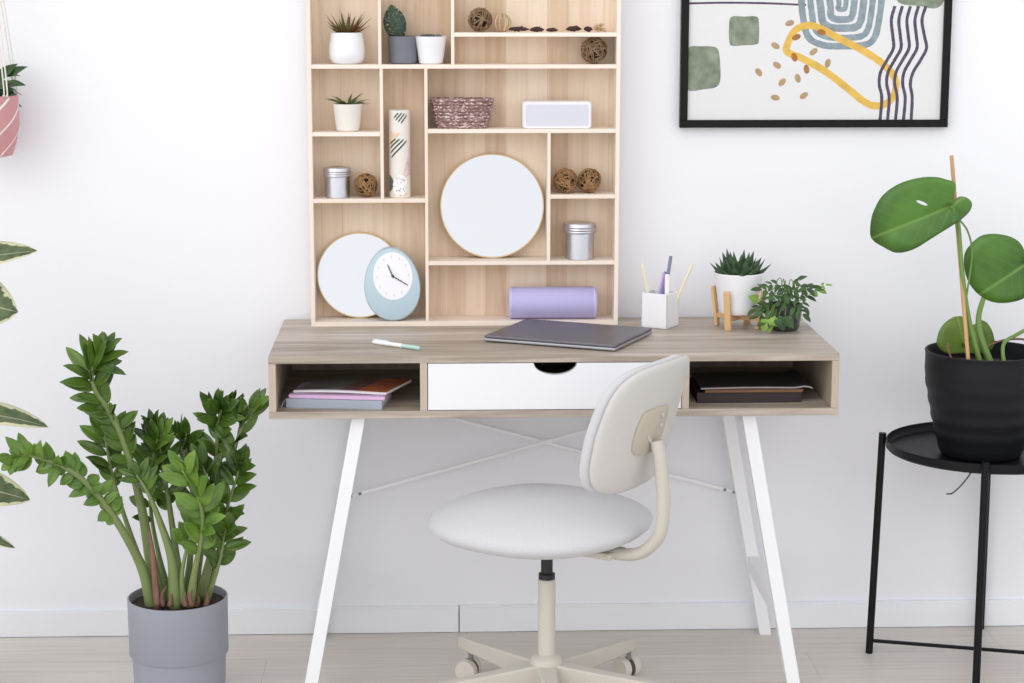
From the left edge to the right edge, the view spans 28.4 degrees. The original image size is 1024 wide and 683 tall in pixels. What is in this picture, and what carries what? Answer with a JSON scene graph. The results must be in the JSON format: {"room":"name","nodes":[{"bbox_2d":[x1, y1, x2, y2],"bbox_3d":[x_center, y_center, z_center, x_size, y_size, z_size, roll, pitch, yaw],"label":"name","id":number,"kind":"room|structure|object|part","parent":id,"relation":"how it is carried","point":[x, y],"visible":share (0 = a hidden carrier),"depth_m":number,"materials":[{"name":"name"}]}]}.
{"room":"home office","nodes":[
{"label":"home office","id":0,"kind":"room"},
{"bbox_2d":[0,0,1023,630],"bbox_3d":[0.090,-0.645,4.689,6.800,2.700,0.120,0,10,-2],"label":"wall","id":1,"kind":"structure","parent":0,"point":[157,174],"depth_m":4.72,"materials":[{"name":"white paint"}]},
{"bbox_2d":[0,0,27,156],"bbox_3d":[-1.166,-1.127,4.392,0.178,1.450,0.164,0,10,-2],"label":"hanging planter","id":2,"kind":"object","parent":1,"relation":"hanging from","point":[9,99],"visible":1,"depth_m":4.48,"materials":[{"name":"pink ceramic"}]},
{"bbox_3d":[-1.165,-0.480,4.507,0.134,0.136,0.134,0,10,-2],"label":"pot","id":3,"kind":"part","parent":2,"relation":"part of","materials":[{"name":"pink ceramic"}]},
{"bbox_2d":[0,598,1023,636],"bbox_3d":[0.091,0.662,4.857,6.800,0.065,0.012,0,10,-2],"label":"baseboard","id":4,"kind":"structure","parent":1,"relation":"attached to","point":[932,612],"depth_m":4.85,"materials":[{"name":"white paint"}]},
{"bbox_2d":[679,0,952,127],"bbox_3d":[0.695,-0.915,4.592,0.620,0.854,0.021,0,10,-2],"label":"framed print","id":5,"kind":"object","parent":1,"relation":"attached to","point":[744,63],"visible":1,"depth_m":4.64,"materials":[{"name":"white paper"}]},
{"bbox_2d":[0,626,1023,682],"bbox_3d":[0.214,1.283,1.737,6.800,0.050,6.620,0,10,-2],"label":"floor","id":6,"kind":"structure","parent":0,"point":[823,655],"depth_m":4.67,"materials":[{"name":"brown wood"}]},
{"bbox_2d":[0,241,47,548],"bbox_3d":[-1.230,0.251,4.288,0.425,1.076,0.250,4,11,22],"label":"rubber plant","id":7,"kind":"object","parent":6,"relation":"on","point":[11,493],"visible":1,"depth_m":4.30,"materials":[{"name":"green plant"}]},
{"bbox_2d":[0,331,268,682],"bbox_3d":[-0.783,0.379,4.309,0.551,0.816,0.287,0,10,-2],"label":"floor plant","id":8,"kind":"object","parent":6,"relation":"on","point":[178,623],"visible":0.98,"depth_m":4.27,"materials":[{"name":"green plant"}]},
{"bbox_3d":[-0.891,0.406,4.251,0.296,0.368,0.040,-4,11,-21],"label":"stem","id":9,"kind":"part","parent":8,"relation":"part of","materials":[{"name":"green plant"}]},
{"bbox_3d":[-0.816,0.375,4.362,0.118,0.397,0.018,2,10,12],"label":"stem","id":10,"kind":"part","parent":8,"relation":"part of","materials":[{"name":"green plant"}]},
{"bbox_3d":[-0.811,0.297,4.294,0.149,0.563,0.052,0,10,-2],"label":"stem","id":11,"kind":"part","parent":8,"relation":"part of","materials":[{"name":"green plant"}]},
{"bbox_3d":[-0.756,0.385,4.355,0.052,0.378,0.028,0,10,-2],"label":"stem","id":12,"kind":"part","parent":8,"relation":"part of","materials":[{"name":"green plant"}]},
{"bbox_3d":[-0.746,0.423,4.288,0.092,0.299,0.037,0,10,-2],"label":"stem","id":13,"kind":"part","parent":8,"relation":"part of","materials":[{"name":"green plant"}]},
{"bbox_3d":[-0.731,0.373,4.344,0.064,0.373,0.025,6,12,31],"label":"stem","id":14,"kind":"part","parent":8,"relation":"part of","materials":[{"name":"green plant"}]},
{"bbox_3d":[-0.719,0.663,4.374,0.214,0.235,0.214,0,10,-2],"label":"planter","id":15,"kind":"part","parent":8,"relation":"part of","materials":[{"name":"grey ceramic"}]},
{"bbox_3d":[-0.682,0.462,4.275,0.054,0.202,0.021,6,12,29],"label":"stem","id":16,"kind":"part","parent":8,"relation":"part of","materials":[{"name":"green plant"}]},
{"bbox_3d":[-0.701,0.385,4.378,0.024,0.359,0.046,4,11,20],"label":"stem","id":17,"kind":"part","parent":8,"relation":"part of","materials":[{"name":"green plant"}]},
{"bbox_3d":[-0.668,0.414,4.256,0.047,0.317,0.071,-1,10,-8],"label":"stem","id":18,"kind":"part","parent":8,"relation":"part of","materials":[{"name":"green plant"}]},
{"bbox_3d":[-0.659,0.411,4.315,0.066,0.324,0.027,7,12,33],"label":"stem","id":19,"kind":"part","parent":8,"relation":"part of","materials":[{"name":"green plant"}]},
{"bbox_3d":[-0.652,0.351,4.346,0.100,0.439,0.042,4,11,19],"label":"stem","id":20,"kind":"part","parent":8,"relation":"part of","materials":[{"name":"green plant"}]},
{"bbox_3d":[-0.630,0.476,4.300,0.080,0.181,0.013,9,14,41],"label":"stem","id":21,"kind":"part","parent":8,"relation":"part of","materials":[{"name":"green plant"}]},
{"bbox_3d":[-0.613,0.347,4.322,0.137,0.430,0.023,0,10,-2],"label":"stem","id":22,"kind":"part","parent":8,"relation":"part of","materials":[{"name":"green plant"}]},
{"bbox_3d":[-0.622,0.407,4.332,0.116,0.322,0.017,4,11,22],"label":"stem","id":23,"kind":"part","parent":8,"relation":"part of","materials":[{"name":"green plant"}]},
{"bbox_2d":[268,317,839,682],"bbox_3d":[0.082,0.362,4.559,1.205,0.763,0.474,0,10,-2],"label":"writing desk","id":24,"kind":"object","parent":6,"relation":"on","point":[456,374],"visible":0.8,"depth_m":4.34,"materials":[{"name":"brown wood"}]},
{"bbox_3d":[-0.512,0.056,4.480,0.016,0.102,0.474,0,10,-2],"label":"panel","id":25,"kind":"part","parent":24,"relation":"part of","materials":[{"name":"grey wood"}]},
{"bbox_3d":[-0.384,0.465,4.360,0.143,0.630,0.030,0,10,-2],"label":"leg","id":26,"kind":"part","parent":24,"relation":"part of","materials":[{"name":"white metal"}]},
{"bbox_2d":[281,394,392,409],"bbox_3d":[-0.376,0.121,4.353,0.218,0.020,0.143,1,10,6],"label":"notebook","id":27,"kind":"object","parent":24,"relation":"on","point":[290,402],"visible":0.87,"depth_m":4.29,"materials":[{"name":"paper"}]},
{"bbox_2d":[289,382,390,399],"bbox_3d":[-0.364,0.107,4.354,0.206,0.008,0.136,1,10,7],"label":"notebook","id":28,"kind":"object","parent":27,"relation":"on","point":[309,395],"visible":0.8,"depth_m":4.29,"materials":[{"name":"pink paper"}]},
{"bbox_2d":[293,378,410,394],"bbox_3d":[-0.342,0.096,4.359,0.234,0.010,0.125,1,10,6],"label":"magazine","id":29,"kind":"object","parent":28,"relation":"on","point":[377,386],"visible":1,"depth_m":4.34,"materials":[{"name":"paper"}]},
{"bbox_2d":[372,339,420,349],"bbox_3d":[-0.249,0.006,4.346,0.133,0.011,0.010,8,13,36],"label":"ballpoint pen","id":30,"kind":"object","parent":24,"relation":"on","point":[375,341],"visible":1,"depth_m":4.34,"materials":[{"name":"white plastic"}]},
{"bbox_2d":[306,0,620,326],"bbox_3d":[-0.109,-0.456,4.589,0.698,0.837,0.101,0,10,-2],"label":"cubby shelf","id":31,"kind":"object","parent":24,"relation":"on","point":[459,287],"visible":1,"depth_m":4.61,"materials":[{"name":"brown wood"}]},
{"bbox_3d":[-0.453,-0.454,4.576,0.009,0.837,0.101,0,10,-2],"label":"panel","id":32,"kind":"part","parent":31,"relation":"part of","materials":[{"name":"brown wood"}]},
{"bbox_2d":[323,166,351,198],"bbox_3d":[-0.395,-0.360,4.581,0.065,0.068,0.065,0,10,-2],"label":"tin","id":33,"kind":"object","parent":31,"relation":"on","point":[337,178],"visible":1,"depth_m":4.56,"materials":[{"name":"metal"}]},
{"bbox_3d":[-0.395,-0.384,4.577,0.065,0.020,0.065,0,10,-2],"label":"lid","id":34,"kind":"part","parent":33,"relation":"part of","materials":[{"name":"metal"}]},
{"bbox_2d":[327,93,369,131],"bbox_3d":[-0.368,-0.518,4.560,0.084,0.087,0.089,8,13,36],"label":"potted succulent","id":35,"kind":"object","parent":31,"relation":"on","point":[347,115],"visible":1,"depth_m":4.53,"materials":[{"name":"white ceramic"}]},
{"bbox_2d":[333,103,361,131],"bbox_3d":[-0.369,-0.504,4.554,0.066,0.062,0.066,0,10,-2],"label":"pot","id":36,"kind":"object","parent":35,"relation":"on","point":[347,115],"depth_m":4.53,"materials":[{"name":"white ceramic"}]},
{"bbox_2d":[327,12,370,63],"bbox_3d":[-0.370,-0.679,4.520,0.108,0.118,0.100,3,11,18],"label":"potted succulent","id":37,"kind":"object","parent":31,"relation":"on","point":[346,45],"visible":1,"depth_m":4.50,"materials":[{"name":"white ceramic"}]},
{"bbox_2d":[329,32,364,63],"bbox_3d":[-0.370,-0.657,4.532,0.081,0.070,0.081,0,10,-2],"label":"pot","id":38,"kind":"object","parent":37,"relation":"on","point":[344,47],"depth_m":4.50,"materials":[{"name":"white ceramic"}]},
{"bbox_2d":[317,232,391,317],"bbox_3d":[-0.350,-0.152,4.650,0.197,0.196,0.032,0,10,-2],"label":"round mirror","id":39,"kind":"object","parent":31,"relation":"on","point":[342,267],"visible":0.78,"depth_m":4.64,"materials":[{"name":"gold metal"}]},
{"bbox_2d":[354,173,377,196],"bbox_3d":[-0.331,-0.355,4.587,0.053,0.054,0.054,0,10,-2],"label":"ball","id":40,"kind":"object","parent":31,"relation":"on","point":[366,182],"visible":1,"depth_m":4.57,"materials":[{"name":"brown wicker"}]},
{"bbox_2d":[364,247,420,320],"bbox_3d":[-0.272,-0.131,4.612,0.128,0.169,0.040,0,10,-2],"label":"clock","id":41,"kind":"object","parent":31,"relation":"on","point":[392,286],"visible":1,"depth_m":4.60,"materials":[{"name":"blue plastic"}]},
{"bbox_2d":[389,109,410,197],"bbox_3d":[-0.254,-0.424,4.573,0.048,0.197,0.048,0,10,-2],"label":"patterned vase","id":42,"kind":"object","parent":31,"relation":"on","point":[399,119],"visible":1,"depth_m":4.55,"materials":[{"name":"white ceramic"}]},
{"bbox_2d":[382,5,417,63],"bbox_3d":[-0.245,-0.689,4.535,0.067,0.132,0.070,10,14,44],"label":"potted cactus","id":43,"kind":"object","parent":31,"relation":"on","point":[402,48],"visible":1,"depth_m":4.52,"materials":[{"name":"grey ceramic"}]},
{"bbox_2d":[388,36,417,63],"bbox_3d":[-0.244,-0.654,4.542,0.067,0.062,0.067,0,10,-2],"label":"pot","id":44,"kind":"object","parent":43,"relation":"on","point":[402,49],"depth_m":4.52,"materials":[{"name":"grey ceramic"}]},
{"bbox_2d":[416,33,446,63],"bbox_3d":[-0.181,-0.656,4.532,0.070,0.068,0.070,0,10,-2],"label":"pot","id":45,"kind":"object","parent":31,"relation":"on","point":[430,48],"visible":1,"depth_m":4.51,"materials":[{"name":"white ceramic"}]},
{"bbox_2d":[430,97,493,128],"bbox_3d":[-0.112,-0.516,4.568,0.146,0.067,0.076,0,10,-2],"label":"rope basket","id":46,"kind":"object","parent":31,"relation":"on","point":[448,112],"visible":1,"depth_m":4.54,"materials":[{"name":"brown fabric"}]},
{"bbox_3d":[-0.109,-0.048,4.654,0.680,0.010,0.085,0,10,-2],"label":"panel","id":47,"kind":"part","parent":31,"relation":"part of","materials":[{"name":"brown wood"}]},
{"bbox_2d":[468,7,491,31],"bbox_3d":[-0.072,-0.720,4.529,0.055,0.055,0.056,0,10,-2],"label":"ball","id":48,"kind":"object","parent":31,"relation":"on","point":[481,17],"visible":1,"depth_m":4.52,"materials":[{"name":"brown wicker"}]},
{"bbox_2d":[440,153,543,257],"bbox_3d":[-0.045,-0.310,4.630,0.239,0.238,0.038,0,10,-2],"label":"round mirror","id":49,"kind":"object","parent":31,"relation":"on","point":[492,205],"visible":1,"depth_m":4.63,"materials":[{"name":"gold metal"}]},
{"bbox_2d":[493,13,510,31],"bbox_3d":[-0.022,-0.714,4.533,0.041,0.044,0.041,0,10,-2],"label":"decorative ball","id":50,"kind":"object","parent":31,"relation":"on","point":[499,16],"visible":1,"depth_m":4.52,"materials":[{"name":"beige wood"}]},
{"bbox_2d":[508,26,528,31],"bbox_3d":[0.015,-0.700,4.534,0.048,0.014,0.014,0,10,-2],"label":"pod","id":51,"kind":"object","parent":31,"relation":"on","point":[518,28],"visible":1,"depth_m":4.53,"materials":[{"name":"brown plant"}]},
{"bbox_2d":[529,26,543,31],"bbox_3d":[0.055,-0.699,4.531,0.033,0.013,0.016,0,10,-2],"label":"pod","id":52,"kind":"object","parent":31,"relation":"on","point":[535,29],"visible":1,"depth_m":4.53,"materials":[{"name":"brown plant"}]},
{"bbox_2d":[546,27,557,31],"bbox_3d":[0.090,-0.699,4.537,0.027,0.011,0.011,0,10,-2],"label":"pod","id":53,"kind":"object","parent":31,"relation":"on","point":[553,29],"visible":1,"depth_m":4.53,"materials":[{"name":"brown plant"}]},
{"bbox_2d":[508,286,596,318],"bbox_3d":[0.093,-0.089,4.649,0.203,0.073,0.073,0,10,-2],"label":"speaker","id":54,"kind":"object","parent":31,"relation":"on","point":[523,302],"visible":1,"depth_m":4.62},
{"bbox_2d":[522,100,591,128],"bbox_3d":[0.100,-0.513,4.571,0.155,0.061,0.057,0,10,-2],"label":"speaker","id":55,"kind":"object","parent":31,"relation":"on","point":[536,114],"visible":1,"depth_m":4.54},
{"bbox_2d":[526,105,588,125],"bbox_3d":[0.101,-0.508,4.543,0.141,0.047,0.002,0,10,-2],"label":"grille","id":56,"kind":"object","parent":55,"relation":"attached to","point":[536,115],"depth_m":4.54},
{"bbox_2d":[553,168,577,192],"bbox_3d":[0.121,-0.366,4.598,0.057,0.058,0.057,0,10,-2],"label":"ball","id":57,"kind":"object","parent":31,"relation":"on","point":[567,178],"visible":1,"depth_m":4.58,"materials":[{"name":"brown wicker"}]},
{"bbox_2d":[566,25,580,31],"bbox_3d":[0.138,-0.701,4.537,0.036,0.015,0.017,0,10,-2],"label":"pod","id":58,"kind":"object","parent":31,"relation":"on","point":[570,28],"visible":1,"depth_m":4.53,"materials":[{"name":"brown plant"}]},
{"bbox_2d":[563,221,595,259],"bbox_3d":[0.155,-0.230,4.626,0.076,0.082,0.076,0,10,-2],"label":"tin","id":59,"kind":"object","parent":31,"relation":"on","point":[579,235],"visible":1,"depth_m":4.60,"materials":[{"name":"metal"}]},
{"bbox_3d":[0.155,-0.260,4.621,0.076,0.022,0.076,0,10,-2],"label":"lid","id":60,"kind":"part","parent":59,"relation":"part of","materials":[{"name":"metal"}]},
{"bbox_2d":[584,26,592,31],"bbox_3d":[0.170,-0.702,4.544,0.014,0.014,0.020,-8,13,-40],"label":"pod","id":61,"kind":"object","parent":31,"relation":"on","point":[587,28],"visible":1,"depth_m":4.54,"materials":[{"name":"brown plant"}]},
{"bbox_2d":[578,168,601,192],"bbox_3d":[0.176,-0.366,4.606,0.056,0.056,0.057,0,10,-2],"label":"ball","id":62,"kind":"object","parent":31,"relation":"on","point":[590,181],"visible":1,"depth_m":4.59,"materials":[{"name":"brown wicker"}]},
{"bbox_2d":[580,37,606,63],"bbox_3d":[0.184,-0.655,4.551,0.061,0.060,0.061,0,10,-2],"label":"ball","id":63,"kind":"object","parent":31,"relation":"on","point":[592,48],"visible":1,"depth_m":4.53,"materials":[{"name":"brown wicker"}]},
{"bbox_2d":[591,22,606,31],"bbox_3d":[0.196,-0.704,4.540,0.040,0.023,0.036,-4,11,-19],"label":"dried flower","id":64,"kind":"object","parent":31,"relation":"on","point":[599,26],"visible":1,"depth_m":4.54,"materials":[{"name":"beige plant"}]},
{"bbox_3d":[0.236,-0.458,4.602,0.009,0.837,0.101,0,10,-2],"label":"panel","id":65,"kind":"part","parent":31,"relation":"part of","materials":[{"name":"brown wood"}]},
{"bbox_3d":[0.073,0.012,4.730,1.174,0.102,0.011,0,10,-2],"label":"panel","id":66,"kind":"part","parent":24,"relation":"part of","materials":[{"name":"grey wood"}]},
{"bbox_3d":[0.082,0.111,4.513,1.205,0.016,0.474,0,10,-2],"label":"panel","id":67,"kind":"part","parent":24,"relation":"part of","materials":[{"name":"grey wood"}]},
{"bbox_3d":[0.090,0.093,4.279,0.535,0.100,0.016,0,10,-2],"label":"drawer","id":68,"kind":"part","parent":24,"relation":"part of","materials":[{"name":"white paint"}]},
{"bbox_2d":[484,319,651,350],"bbox_3d":[0.126,-0.015,4.457,0.305,0.015,0.236,4,11,23],"label":"laptop","id":69,"kind":"object","parent":24,"relation":"on","point":[527,331],"visible":1,"depth_m":4.42,"materials":[{"name":"silver metal"}]},
{"bbox_2d":[641,289,678,328],"bbox_3d":[0.337,-0.074,4.604,0.064,0.080,0.064,6,12,29],"label":"pencil cup","id":70,"kind":"object","parent":24,"relation":"on","point":[658,311],"visible":0.97,"depth_m":4.58,"materials":[{"name":"white ceramic"}]},
{"bbox_2d":[641,264,648,292],"bbox_3d":[0.310,-0.106,4.593,0.042,0.140,0.006,7,12,35],"label":"pencil","id":71,"kind":"object","parent":70,"relation":"in","point":[642,265],"visible":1,"depth_m":4.59,"materials":[{"name":"yellow wood"}]},
{"bbox_2d":[658,272,663,293],"bbox_3d":[0.332,-0.097,4.603,0.034,0.119,0.006,-6,12,-30],"label":"pencil","id":72,"kind":"object","parent":70,"relation":"in","point":[662,275],"visible":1,"depth_m":4.60,"materials":[{"name":"purple paint"}]},
{"bbox_2d":[661,271,666,293],"bbox_3d":[0.339,-0.098,4.600,0.007,0.121,0.037,8,13,36],"label":"pencil","id":73,"kind":"object","parent":70,"relation":"in","point":[665,272],"visible":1,"depth_m":4.60,"materials":[{"name":"purple paint"}]},
{"bbox_2d":[665,274,668,294],"bbox_3d":[0.350,-0.093,4.578,0.010,0.118,0.002,0,10,-2],"label":"ruler","id":74,"kind":"object","parent":70,"relation":"in","point":[666,275],"visible":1,"depth_m":4.57,"materials":[{"name":"white plastic"}]},
{"bbox_2d":[664,256,672,293],"bbox_3d":[0.350,-0.117,4.610,0.008,0.155,0.041,9,14,42],"label":"pen","id":75,"kind":"object","parent":70,"relation":"in","point":[670,257],"visible":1,"depth_m":4.61,"materials":[{"name":"blue metal"}]},
{"bbox_2d":[677,264,692,301],"bbox_3d":[0.380,-0.107,4.604,0.070,0.138,0.007,-4,11,-20],"label":"pencil","id":76,"kind":"object","parent":70,"relation":"in","point":[691,265],"visible":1,"depth_m":4.60,"materials":[{"name":"brown wood"}]},
{"bbox_2d":[711,286,765,330],"bbox_3d":[0.513,-0.077,4.593,0.103,0.090,0.103,-3,11,-14],"label":"plant stand","id":77,"kind":"object","parent":24,"relation":"on","point":[728,318],"visible":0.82,"depth_m":4.57,"materials":[{"name":"brown wood"}]},
{"bbox_3d":[0.464,-0.082,4.621,0.019,0.090,0.015,6,12,30],"label":"leg","id":78,"kind":"part","parent":77,"relation":"part of","materials":[{"name":"brown wood"}]},
{"bbox_3d":[0.484,-0.068,4.545,0.015,0.090,0.019,6,12,30],"label":"leg","id":79,"kind":"part","parent":77,"relation":"part of","materials":[{"name":"brown wood"}]},
{"bbox_2d":[710,250,770,315],"bbox_3d":[0.519,-0.135,4.581,0.132,0.145,0.125,-2,10,-13],"label":"potted succulent","id":80,"kind":"object","parent":77,"relation":"on","point":[736,277],"visible":0.98,"depth_m":4.55,"materials":[{"name":"white ceramic"}]},
{"bbox_2d":[714,271,763,315],"bbox_3d":[0.513,-0.110,4.587,0.112,0.095,0.112,0,10,-2],"label":"pot","id":81,"kind":"object","parent":80,"relation":"on","point":[739,284],"depth_m":4.54,"materials":[{"name":"white ceramic"}]},
{"bbox_3d":[0.561,-0.072,4.564,0.019,0.090,0.015,6,12,30],"label":"leg","id":82,"kind":"part","parent":77,"relation":"part of","materials":[{"name":"brown wood"}]},
{"bbox_2d":[689,378,800,402],"bbox_3d":[0.507,0.106,4.432,0.225,0.024,0.165,0,10,-2],"label":"binder","id":83,"kind":"object","parent":24,"relation":"on","point":[699,395],"visible":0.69,"depth_m":4.35,"materials":[{"name":"black plastic"}]},
{"bbox_2d":[703,387,802,392],"bbox_3d":[0.516,0.091,4.423,0.211,0.007,0.165,0,10,-2],"label":"notebook","id":84,"kind":"object","parent":83,"relation":"on","point":[742,389],"visible":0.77,"depth_m":4.34,"materials":[{"name":"paper"}]},
{"bbox_2d":[691,370,812,388],"bbox_3d":[0.521,0.084,4.418,0.241,0.008,0.166,0,10,-2],"label":"document folder","id":85,"kind":"object","parent":84,"relation":"on","point":[786,379],"visible":1,"depth_m":4.40,"materials":[{"name":"black plastic"}]},
{"bbox_3d":[0.547,0.389,4.790,0.143,0.630,0.030,0,10,-2],"label":"leg","id":86,"kind":"part","parent":24,"relation":"part of","materials":[{"name":"white metal"}]},
{"bbox_3d":[0.563,0.460,4.396,0.143,0.630,0.030,0,10,-2],"label":"leg","id":87,"kind":"part","parent":24,"relation":"part of","materials":[{"name":"white metal"}]},
{"bbox_2d":[747,275,832,332],"bbox_3d":[0.623,-0.086,4.538,0.190,0.128,0.112,1,10,6],"label":"ivy","id":88,"kind":"object","parent":24,"relation":"on","point":[784,314],"visible":1,"depth_m":4.52,"materials":[{"name":"plant"}]},
{"bbox_2d":[768,301,802,331],"bbox_3d":[0.616,-0.056,4.562,0.077,0.061,0.077,0,10,-2],"label":"pot","id":89,"kind":"object","parent":88,"relation":"on","point":[786,310],"depth_m":4.52,"materials":[{"name":"black ceramic"}]},
{"bbox_3d":[0.676,0.049,4.526,0.016,0.102,0.474,0,10,-2],"label":"panel","id":90,"kind":"part","parent":24,"relation":"part of","materials":[{"name":"grey wood"}]},
{"bbox_2d":[429,354,689,682],"bbox_3d":[0.070,0.409,4.207,0.618,0.796,0.579,0,10,-2],"label":"office chair","id":91,"kind":"object","parent":6,"relation":"on","point":[628,433],"visible":1,"depth_m":4.10,"materials":[{"name":"white fabric"}]},
{"bbox_2d":[455,653,481,677],"bbox_3d":[-0.097,0.721,4.519,0.061,0.070,0.061,0,10,-2],"label":"caster wheel","id":92,"kind":"object","parent":91,"relation":"attached to","point":[469,665],"depth_m":4.50,"materials":[{"name":"beige plastic"}]},
{"bbox_3d":[-0.082,0.714,4.238,0.280,0.052,0.042,-4,11,-20],"label":"leg","id":93,"kind":"part","parent":91,"relation":"part of","materials":[{"name":"beige paint"}]},
{"bbox_3d":[-0.027,0.681,4.423,0.042,0.052,0.280,-8,13,-37],"label":"leg","id":94,"kind":"part","parent":91,"relation":"part of","materials":[{"name":"beige paint"}]},
{"bbox_3d":[0.061,0.370,4.241,0.471,0.096,0.472,0,10,-2],"label":"seat","id":95,"kind":"part","parent":91,"relation":"part of","materials":[{"name":"white fabric"}]},
{"bbox_3d":[0.080,0.733,4.132,0.042,0.052,0.280,0,10,-2],"label":"leg","id":96,"kind":"part","parent":91,"relation":"part of","materials":[{"name":"beige paint"}]},
{"bbox_3d":[0.179,0.682,4.419,0.042,0.052,0.280,8,13,39],"label":"leg","id":97,"kind":"part","parent":91,"relation":"part of","materials":[{"name":"beige paint"}]},
{"bbox_3d":[0.112,0.425,4.220,0.250,0.014,0.070,6,12,31],"label":"seat plate","id":98,"kind":"part","parent":91,"relation":"part of","materials":[{"name":"beige paint"}]},
{"bbox_3d":[0.230,0.713,4.244,0.280,0.052,0.042,3,11,17],"label":"leg","id":99,"kind":"part","parent":91,"relation":"part of","materials":[{"name":"beige paint"}]},
{"bbox_2d":[612,652,641,675],"bbox_3d":[0.257,0.719,4.531,0.065,0.070,0.065,0,10,-2],"label":"caster wheel","id":100,"kind":"object","parent":91,"relation":"attached to","point":[630,664],"depth_m":4.52,"materials":[{"name":"beige plastic"}]},
{"bbox_2d":[579,354,681,493],"bbox_3d":[0.258,0.165,4.081,0.113,0.272,0.332,6,12,31],"label":"backrest","id":101,"kind":"object","parent":91,"relation":"on","point":[628,433],"depth_m":4.00,"materials":[{"name":"white plastic"}]},
{"bbox_2d":[865,422,1023,682],"bbox_3d":[1.071,0.477,4.601,0.450,0.525,0.450,-3,11,-15],"label":"tray table","id":102,"kind":"object","parent":6,"relation":"on","point":[914,443],"visible":0.62,"depth_m":4.56,"materials":[{"name":"black metal"}]},
{"bbox_3d":[0.837,0.466,4.659,0.031,0.525,0.017,3,11,14],"label":"leg","id":103,"kind":"part","parent":102,"relation":"part of","materials":[{"name":"black metal"}]},
{"bbox_2d":[870,155,1023,462],"bbox_3d":[0.973,-0.076,4.460,0.408,0.668,0.259,0,10,-2],"label":"potted plant","id":104,"kind":"object","parent":102,"relation":"on","point":[974,382],"visible":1,"depth_m":4.40,"materials":[{"name":"black ceramic"}]},
{"bbox_2d":[925,341,1023,462],"bbox_3d":[1.046,0.135,4.502,0.261,0.236,0.261,0,10,-2],"label":"pot","id":105,"kind":"object","parent":104,"relation":"on","point":[975,395],"depth_m":4.41,"materials":[{"name":"black ceramic"}]},
{"bbox_2d":[886,422,1023,474],"bbox_3d":[1.071,0.236,4.558,0.450,0.022,0.450,0,10,-2],"label":"tray","id":106,"kind":"object","parent":102,"relation":"on","point":[914,443],"depth_m":4.49,"materials":[{"name":"black metal"}]},
{"bbox_3d":[1.003,0.300,4.504,0.068,0.085,0.006,2,10,9],"label":"hanging cord","id":107,"kind":"part","parent":102,"relation":"part of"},
{"bbox_3d":[1.012,0.518,4.372,0.017,0.525,0.031,3,11,14],"label":"leg","id":108,"kind":"part","parent":102,"relation":"part of","materials":[{"name":"black metal"}]},
{"bbox_3d":[1.129,0.435,4.831,0.017,0.525,0.031,3,11,14],"label":"leg","id":109,"kind":"part","parent":102,"relation":"part of","materials":[{"name":"black metal"}]}
]}

